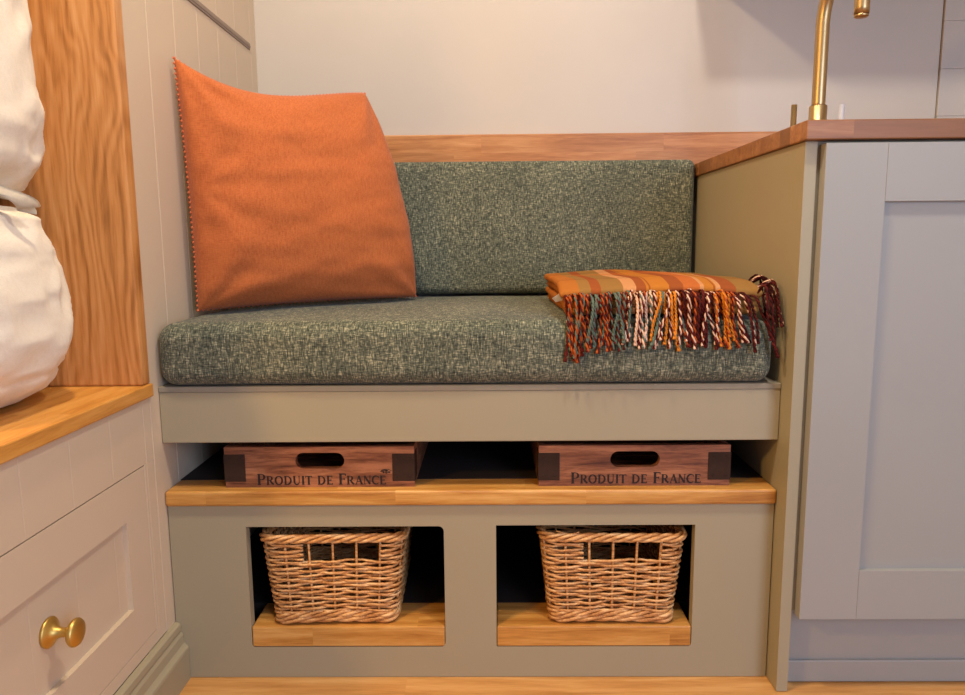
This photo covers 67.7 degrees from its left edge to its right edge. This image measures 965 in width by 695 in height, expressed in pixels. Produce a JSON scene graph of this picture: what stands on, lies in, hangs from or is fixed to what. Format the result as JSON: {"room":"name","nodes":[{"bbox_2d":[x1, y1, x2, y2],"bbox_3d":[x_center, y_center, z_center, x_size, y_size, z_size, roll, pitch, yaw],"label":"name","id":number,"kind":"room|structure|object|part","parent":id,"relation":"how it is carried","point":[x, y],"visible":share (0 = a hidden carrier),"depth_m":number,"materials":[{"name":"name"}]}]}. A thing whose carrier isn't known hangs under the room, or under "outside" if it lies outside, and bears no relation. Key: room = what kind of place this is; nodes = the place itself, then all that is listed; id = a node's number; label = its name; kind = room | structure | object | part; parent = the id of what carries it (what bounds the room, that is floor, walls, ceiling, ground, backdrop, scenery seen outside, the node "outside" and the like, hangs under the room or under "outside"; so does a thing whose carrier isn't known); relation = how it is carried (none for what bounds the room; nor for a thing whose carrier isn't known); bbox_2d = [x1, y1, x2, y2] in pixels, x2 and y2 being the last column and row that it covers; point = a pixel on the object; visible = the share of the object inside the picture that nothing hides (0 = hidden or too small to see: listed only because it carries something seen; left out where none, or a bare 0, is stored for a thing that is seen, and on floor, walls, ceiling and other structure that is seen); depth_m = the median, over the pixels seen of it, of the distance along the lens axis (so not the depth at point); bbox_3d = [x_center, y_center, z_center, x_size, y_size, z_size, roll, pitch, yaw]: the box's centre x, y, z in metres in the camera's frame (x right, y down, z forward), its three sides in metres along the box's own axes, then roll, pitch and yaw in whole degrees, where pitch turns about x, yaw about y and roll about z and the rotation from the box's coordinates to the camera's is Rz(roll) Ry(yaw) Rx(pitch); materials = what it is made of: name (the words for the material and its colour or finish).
{"room":"kitchen seating nook","nodes":[
{"label":"kitchen seating nook","id":0,"kind":"room"},
{"bbox_2d":[121,0,257,643],"bbox_3d":[-0.532,-0.468,1.368,0.020,2.000,0.630,0,8,1],"label":"wall","id":1,"kind":"structure","parent":0,"point":[155,31],"depth_m":1.19,"materials":[{"name":"paint"}]},
{"bbox_2d":[114,622,190,694],"bbox_3d":[-0.516,0.640,0.329,0.021,0.102,1.799,0,8,1],"label":"baseboard","id":2,"kind":"structure","parent":1,"relation":"attached to","point":[165,670],"depth_m":1.14,"materials":[{"name":"green paint"}]},
{"bbox_2d":[188,0,250,49],"bbox_3d":[-0.522,-0.630,1.320,0.003,0.014,0.582,0,8,1],"label":"trim","id":3,"kind":"structure","parent":1,"relation":"attached to","point":[199,5],"depth_m":1.43,"materials":[{"name":"grey wood"}]},
{"bbox_2d":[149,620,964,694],"bbox_3d":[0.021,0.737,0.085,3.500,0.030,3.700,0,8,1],"label":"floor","id":4,"kind":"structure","parent":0,"point":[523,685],"depth_m":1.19,"materials":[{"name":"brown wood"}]},
{"bbox_2d":[0,398,166,694],"bbox_3d":[-0.911,0.426,0.388,0.832,0.476,1.570,0,8,1],"label":"drawer unit","id":5,"kind":"object","parent":4,"relation":"on","point":[82,602],"visible":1,"depth_m":0.94,"materials":[{"name":"paint"}]},
{"bbox_3d":[-0.510,0.347,0.878,0.040,0.038,0.038,0,8,1],"label":"knob","id":6,"kind":"part","parent":5,"relation":"part of","materials":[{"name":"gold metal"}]},
{"bbox_3d":[-0.533,0.353,0.860,0.006,0.150,0.420,0,8,1],"label":"drawer panel","id":7,"kind":"part","parent":5,"relation":"part of","materials":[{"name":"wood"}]},
{"bbox_2d":[0,383,153,464],"bbox_3d":[-0.926,0.180,0.354,0.807,0.021,1.571,0,8,1],"label":"wooden countertop","id":8,"kind":"structure","parent":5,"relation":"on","point":[51,413],"depth_m":0.94,"materials":[{"name":"brown wood"}]},
{"bbox_2d":[0,206,72,407],"bbox_3d":[-0.829,-0.044,0.888,0.555,0.268,0.399,0,8,1],"label":"pillow","id":9,"kind":"object","parent":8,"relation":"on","point":[36,314],"visible":0.99,"depth_m":0.91,"materials":[{"name":"beige fabric"}]},
{"bbox_2d":[0,0,44,214],"bbox_3d":[-0.839,-0.443,0.832,0.558,0.571,0.388,0,8,1],"label":"pillow","id":10,"kind":"object","parent":9,"relation":"on","point":[22,113],"visible":1,"depth_m":0.91,"materials":[{"name":"beige fabric"}]},
{"bbox_2d":[0,0,149,385],"bbox_3d":[-0.925,-0.545,1.029,0.804,1.223,0.025,0,8,1],"label":"board","id":11,"kind":"object","parent":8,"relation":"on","point":[83,185],"visible":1,"depth_m":1.06,"materials":[{"name":"brown wood"}]},
{"bbox_2d":[158,376,780,676],"bbox_3d":[-0.018,0.267,1.479,0.995,0.503,0.605,0,8,1],"label":"storage bench","id":12,"kind":"object","parent":4,"relation":"on","point":[474,603],"visible":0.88,"depth_m":1.19,"materials":[{"name":"green paint"}]},
{"bbox_2d":[223,441,428,486],"bbox_3d":[-0.267,0.176,1.334,0.315,0.068,0.302,0,8,1],"label":"crate","id":13,"kind":"object","parent":12,"relation":"on","point":[246,464],"visible":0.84,"depth_m":1.19,"materials":[{"name":"brown wood"}]},
{"bbox_2d":[259,526,412,623],"bbox_3d":[-0.249,0.369,1.337,0.272,0.163,0.280,-1,8,-1],"label":"wicker basket","id":14,"kind":"object","parent":12,"relation":"on","point":[304,576],"visible":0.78,"depth_m":1.21,"materials":[{"name":"brown wicker"}]},
{"bbox_2d":[252,603,445,645],"bbox_3d":[-0.225,0.482,1.254,0.326,0.036,0.084,0,8,1],"label":"cubby shelf","id":15,"kind":"object","parent":12,"relation":"attached to","point":[417,624],"depth_m":1.21,"materials":[{"name":"brown wood"}]},
{"bbox_2d":[159,295,770,384],"bbox_3d":[-0.026,-0.033,1.413,0.977,0.108,0.574,0,8,1],"label":"seat cushion","id":16,"kind":"object","parent":12,"relation":"on","point":[446,339],"visible":0.77,"depth_m":1.13,"materials":[{"name":"green fabric"}]},
{"bbox_2d":[172,56,416,311],"bbox_3d":[-0.326,-0.295,1.362,0.142,0.430,0.459,7,11,43],"label":"cushion","id":17,"kind":"object","parent":16,"relation":"on","point":[299,199],"visible":1,"depth_m":1.28,"materials":[{"name":"orange fabric"}]},
{"bbox_2d":[394,160,693,293],"bbox_3d":[-0.019,-0.271,1.638,0.974,0.291,0.100,0,8,1],"label":"cushion","id":18,"kind":"object","parent":16,"relation":"on","point":[483,226],"visible":0.5,"depth_m":1.59,"materials":[{"name":"green fabric"}]},
{"bbox_2d":[544,269,783,362],"bbox_3d":[0.294,-0.070,1.306,0.361,0.133,0.415,0,8,1],"label":"throw blanket","id":19,"kind":"object","parent":16,"relation":"on","point":[603,293],"visible":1,"depth_m":1.12,"materials":[{"name":"fabric"}]},
{"bbox_3d":[-0.022,0.109,1.166,0.995,0.083,0.018,0,8,1],"label":"seat rail","id":20,"kind":"part","parent":12,"relation":"part of","materials":[{"name":"green paint"}]},
{"bbox_2d":[165,478,775,505],"bbox_3d":[-0.021,0.241,1.201,0.995,0.025,0.064,0,8,1],"label":"shelf","id":21,"kind":"object","parent":12,"relation":"attached to","point":[189,491],"depth_m":1.17,"materials":[{"name":"brown wood"}]},
{"bbox_3d":[-0.020,0.406,1.209,0.993,0.304,0.018,0,8,1],"label":"panel","id":22,"kind":"part","parent":12,"relation":"part of","materials":[{"name":"green paint"}]},
{"bbox_2d":[497,602,690,645],"bbox_3d":[0.187,0.479,1.250,0.325,0.036,0.084,0,8,1],"label":"cubby shelf","id":23,"kind":"object","parent":12,"relation":"attached to","point":[518,623],"depth_m":1.21,"materials":[{"name":"brown wood"}]},
{"bbox_2d":[536,525,686,622],"bbox_3d":[0.226,0.365,1.332,0.264,0.163,0.280,0,8,2],"label":"wicker basket","id":24,"kind":"object","parent":12,"relation":"on","point":[650,562],"visible":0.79,"depth_m":1.21,"materials":[{"name":"brown wicker"}]},
{"bbox_2d":[530,440,730,485],"bbox_3d":[0.251,0.172,1.329,0.315,0.068,0.302,0,8,1],"label":"crate","id":25,"kind":"object","parent":12,"relation":"on","point":[619,462],"visible":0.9,"depth_m":1.18,"materials":[{"name":"brown wood"}]},
{"bbox_2d":[691,140,964,690],"bbox_3d":[0.810,0.083,1.419,0.663,0.871,0.656,0,8,1],"label":"base cabinet","id":26,"kind":"object","parent":4,"relation":"on","point":[862,243],"visible":0.86,"depth_m":1.11,"materials":[{"name":"green paint"}]},
{"bbox_3d":[0.488,0.084,1.430,0.018,0.871,0.641,0,8,1],"label":"panel","id":27,"kind":"part","parent":26,"relation":"part of","materials":[{"name":"green paint"}]},
{"bbox_2d":[694,118,964,177],"bbox_3d":[0.824,-0.361,1.346,0.710,0.028,0.638,0,8,1],"label":"countertop","id":28,"kind":"structure","parent":26,"relation":"on","point":[936,128],"depth_m":1.03,"materials":[{"name":"brown wood"}]},
{"bbox_2d":[790,0,869,126],"bbox_3d":[0.616,-0.516,1.252,0.111,0.309,0.165,0,8,1],"label":"tap","id":29,"kind":"object","parent":28,"relation":"on","point":[818,108],"visible":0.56,"depth_m":1.30,"materials":[{"name":"gold metal"}]},
{"bbox_3d":[0.574,-0.409,1.329,0.024,0.076,0.024,0,8,1],"label":"handle","id":30,"kind":"part","parent":29,"relation":"part of","materials":[{"name":"gold metal"}]},
{"bbox_3d":[0.618,-0.545,1.243,0.025,0.249,0.156,-1,8,-1],"label":"spout","id":31,"kind":"part","parent":29,"relation":"part of","materials":[{"name":"gold metal"}]},
{"bbox_3d":[0.661,-0.409,1.328,0.024,0.076,0.024,0,8,1],"label":"handle","id":32,"kind":"part","parent":29,"relation":"part of","materials":[{"name":"metal"}]},
{"bbox_3d":[0.809,0.387,1.141,0.437,0.081,0.019,0,8,1],"label":"rail","id":33,"kind":"part","parent":26,"relation":"part of","materials":[{"name":"grey paint"}]},
{"bbox_3d":[0.809,0.067,1.099,0.449,0.587,0.010,0,8,1],"label":"door","id":34,"kind":"part","parent":26,"relation":"part of","materials":[{"name":"grey paint"}]},
{"bbox_3d":[0.804,-0.257,1.049,0.437,0.084,0.019,0,8,1],"label":"rail","id":35,"kind":"part","parent":26,"relation":"part of","materials":[{"name":"grey paint"}]},
{"bbox_2d":[253,0,943,296],"bbox_3d":[0.247,-0.520,1.686,1.592,2.000,0.030,0,8,1],"label":"wall","id":36,"kind":"structure","parent":0,"point":[423,67],"depth_m":1.65,"materials":[{"name":"paint"}]},
{"bbox_2d":[384,131,777,163],"bbox_3d":[0.257,-0.443,1.672,1.548,0.103,0.018,0,8,1],"label":"wooden ledge","id":37,"kind":"object","parent":36,"relation":"attached to","point":[697,147],"visible":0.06,"depth_m":1.66,"materials":[{"name":"brown wood"}]},
{"bbox_2d":[935,0,964,117],"bbox_3d":[1.363,-0.551,1.667,0.636,2.050,0.036,0,8,1],"label":"cladding","id":38,"kind":"object","parent":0,"point":[950,95],"visible":0.13,"depth_m":1.64,"materials":[{"name":"paint"}]}
]}

